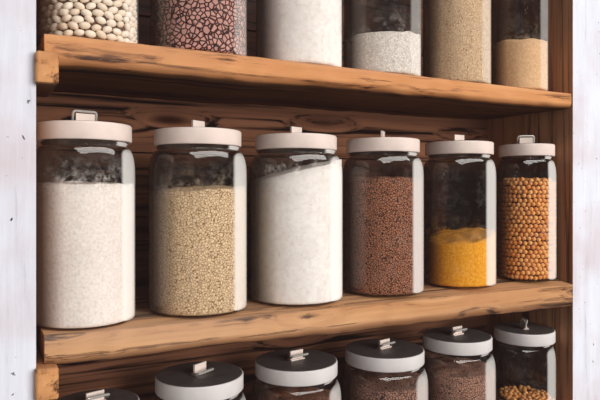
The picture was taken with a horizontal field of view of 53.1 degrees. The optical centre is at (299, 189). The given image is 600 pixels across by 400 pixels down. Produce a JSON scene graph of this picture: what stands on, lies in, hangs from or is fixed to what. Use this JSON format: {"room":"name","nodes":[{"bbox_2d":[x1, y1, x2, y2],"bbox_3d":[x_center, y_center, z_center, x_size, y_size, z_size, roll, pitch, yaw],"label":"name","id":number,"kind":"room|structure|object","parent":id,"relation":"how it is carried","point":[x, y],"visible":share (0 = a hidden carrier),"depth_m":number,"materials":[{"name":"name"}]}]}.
{"room":"pantry","nodes":[
{"label":"pantry","id":0,"kind":"room"},
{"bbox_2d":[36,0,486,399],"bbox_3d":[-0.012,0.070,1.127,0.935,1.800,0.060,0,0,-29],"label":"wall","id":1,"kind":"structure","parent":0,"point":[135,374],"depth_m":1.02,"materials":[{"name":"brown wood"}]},
{"bbox_2d":[34,34,571,119],"bbox_3d":[0.057,-0.152,1.000,0.932,0.062,0.225,0,0,-29],"label":"wooden shelf","id":2,"kind":"object","parent":1,"relation":"attached to","point":[62,63],"visible":0.97,"depth_m":0.88,"materials":[{"name":"brown wood"}]},
{"bbox_2d":[37,0,137,43],"bbox_3d":[-0.276,-0.318,0.785,0.125,0.269,0.125,0,0,-29],"label":"glass storage jar","id":3,"kind":"object","parent":2,"relation":"on","point":[113,20],"visible":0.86,"depth_m":0.74,"materials":[{"name":"glass"}]},
{"bbox_2d":[150,0,246,55],"bbox_3d":[-0.145,-0.318,0.863,0.137,0.269,0.137,0,0,-29],"label":"glass storage jar","id":4,"kind":"object","parent":2,"relation":"on","point":[220,26],"visible":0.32,"depth_m":0.81,"materials":[{"name":"glass"}]},
{"bbox_2d":[256,0,342,66],"bbox_3d":[-0.001,-0.318,0.940,0.135,0.269,0.135,0,0,-29],"label":"glass storage jar","id":5,"kind":"object","parent":2,"relation":"on","point":[304,31],"visible":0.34,"depth_m":0.88,"materials":[{"name":"glass"}]},
{"bbox_2d":[344,0,421,75],"bbox_3d":[0.139,-0.318,1.013,0.129,0.269,0.129,0,0,-29],"label":"glass storage jar","id":6,"kind":"object","parent":2,"relation":"on","point":[380,35],"visible":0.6,"depth_m":0.98,"materials":[{"name":"glass"}]},
{"bbox_2d":[423,0,491,83],"bbox_3d":[0.283,-0.318,1.086,0.121,0.269,0.121,0,0,-29],"label":"glass storage jar","id":7,"kind":"object","parent":2,"relation":"on","point":[457,34],"visible":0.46,"depth_m":1.04,"materials":[{"name":"glass"}]},
{"bbox_2d":[491,0,548,90],"bbox_3d":[0.420,-0.318,1.152,0.105,0.269,0.105,0,0,-29],"label":"glass storage jar","id":8,"kind":"object","parent":2,"relation":"on","point":[520,28],"visible":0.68,"depth_m":1.13,"materials":[{"name":"glass"},{"name":"enamel"}]},
{"bbox_2d":[34,276,572,399],"bbox_3d":[0.057,0.206,1.000,0.932,0.072,0.225,0,0,-29],"label":"wooden shelf","id":9,"kind":"object","parent":1,"relation":"attached to","point":[147,333],"visible":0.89,"depth_m":0.85,"materials":[{"name":"brown wood"}]},
{"bbox_2d":[36,109,134,330],"bbox_3d":[-0.279,0.033,0.779,0.126,0.273,0.126,0,0,-29],"label":"glass storage jar","id":10,"kind":"object","parent":9,"relation":"on","point":[85,166],"visible":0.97,"depth_m":0.73,"materials":[{"name":"glass"}]},
{"bbox_2d":[148,120,246,317],"bbox_3d":[-0.146,0.035,0.859,0.139,0.268,0.139,0,0,-29],"label":"glass storage jar","id":11,"kind":"object","parent":9,"relation":"on","point":[197,174],"visible":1,"depth_m":0.81,"materials":[{"name":"glass"}]},
{"bbox_2d":[249,126,342,306],"bbox_3d":[-0.006,0.036,0.938,0.146,0.268,0.146,0,0,-29],"label":"glass storage jar","id":12,"kind":"object","parent":9,"relation":"on","point":[296,177],"visible":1,"depth_m":0.88,"materials":[{"name":"glass"}]},
{"bbox_2d":[343,131,423,296],"bbox_3d":[0.140,0.035,1.012,0.136,0.268,0.136,0,0,-29],"label":"glass storage jar","id":13,"kind":"object","parent":9,"relation":"on","point":[383,177],"visible":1,"depth_m":0.96,"materials":[{"name":"glass"}]},
{"bbox_2d":[423,135,496,288],"bbox_3d":[0.288,0.035,1.089,0.130,0.270,0.130,0,0,-29],"label":"glass storage jar","id":14,"kind":"object","parent":9,"relation":"on","point":[460,179],"visible":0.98,"depth_m":1.06,"materials":[{"name":"glass"}]},
{"bbox_2d":[496,135,556,281],"bbox_3d":[0.435,0.032,1.156,0.108,0.275,0.108,0,0,-29],"label":"glass storage jar","id":15,"kind":"object","parent":9,"relation":"on","point":[526,176],"visible":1,"depth_m":1.12,"materials":[{"name":"glass"}]},
{"bbox_3d":[0.057,0.559,1.000,0.932,0.072,0.225,0,0,-29],"label":"wooden shelf","id":16,"kind":"object","parent":1,"relation":"attached to","visible":0},
{"bbox_2d":[58,389,139,399],"bbox_3d":[-0.269,0.393,0.787,0.125,0.258,0.125,0,0,-29],"label":"glass storage jar","id":17,"kind":"object","parent":16,"relation":"on","point":[96,394],"visible":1,"depth_m":0.81,"materials":[{"name":"glass"}]},
{"bbox_2d":[154,361,245,399],"bbox_3d":[-0.144,0.386,0.861,0.137,0.274,0.137,0,0,-29],"label":"glass storage jar","id":18,"kind":"object","parent":16,"relation":"on","point":[200,380],"visible":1,"depth_m":0.83,"materials":[{"name":"glass"}]},
{"bbox_2d":[251,349,341,399],"bbox_3d":[-0.006,0.386,0.939,0.142,0.272,0.142,0,0,-29],"label":"glass storage jar","id":19,"kind":"object","parent":16,"relation":"on","point":[285,374],"visible":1,"depth_m":0.93,"materials":[{"name":"glass"}]},
{"bbox_2d":[341,338,428,399],"bbox_3d":[0.144,0.389,1.023,0.147,0.268,0.147,0,0,-29],"label":"glass storage jar","id":20,"kind":"object","parent":16,"relation":"on","point":[379,368],"visible":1,"depth_m":0.99,"materials":[{"name":"glass"}]},
{"bbox_2d":[423,326,495,399],"bbox_3d":[0.286,0.386,1.094,0.135,0.274,0.135,0,0,-29],"label":"glass storage jar","id":21,"kind":"object","parent":16,"relation":"on","point":[459,364],"visible":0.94,"depth_m":1.05,"materials":[{"name":"glass"}]},
{"bbox_2d":[493,317,555,399],"bbox_3d":[0.434,0.385,1.162,0.114,0.274,0.114,0,0,-29],"label":"glass storage jar","id":22,"kind":"object","parent":16,"relation":"on","point":[524,356],"visible":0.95,"depth_m":1.17,"materials":[{"name":"glass"}]},
{"bbox_2d":[0,0,599,399],"bbox_3d":[0.040,0.070,1.032,2.035,1.800,0.275,0,0,-29],"label":"wall","id":23,"kind":"structure","parent":0,"point":[574,25],"depth_m":1.14,"materials":[{"name":"white wood"}]}
]}

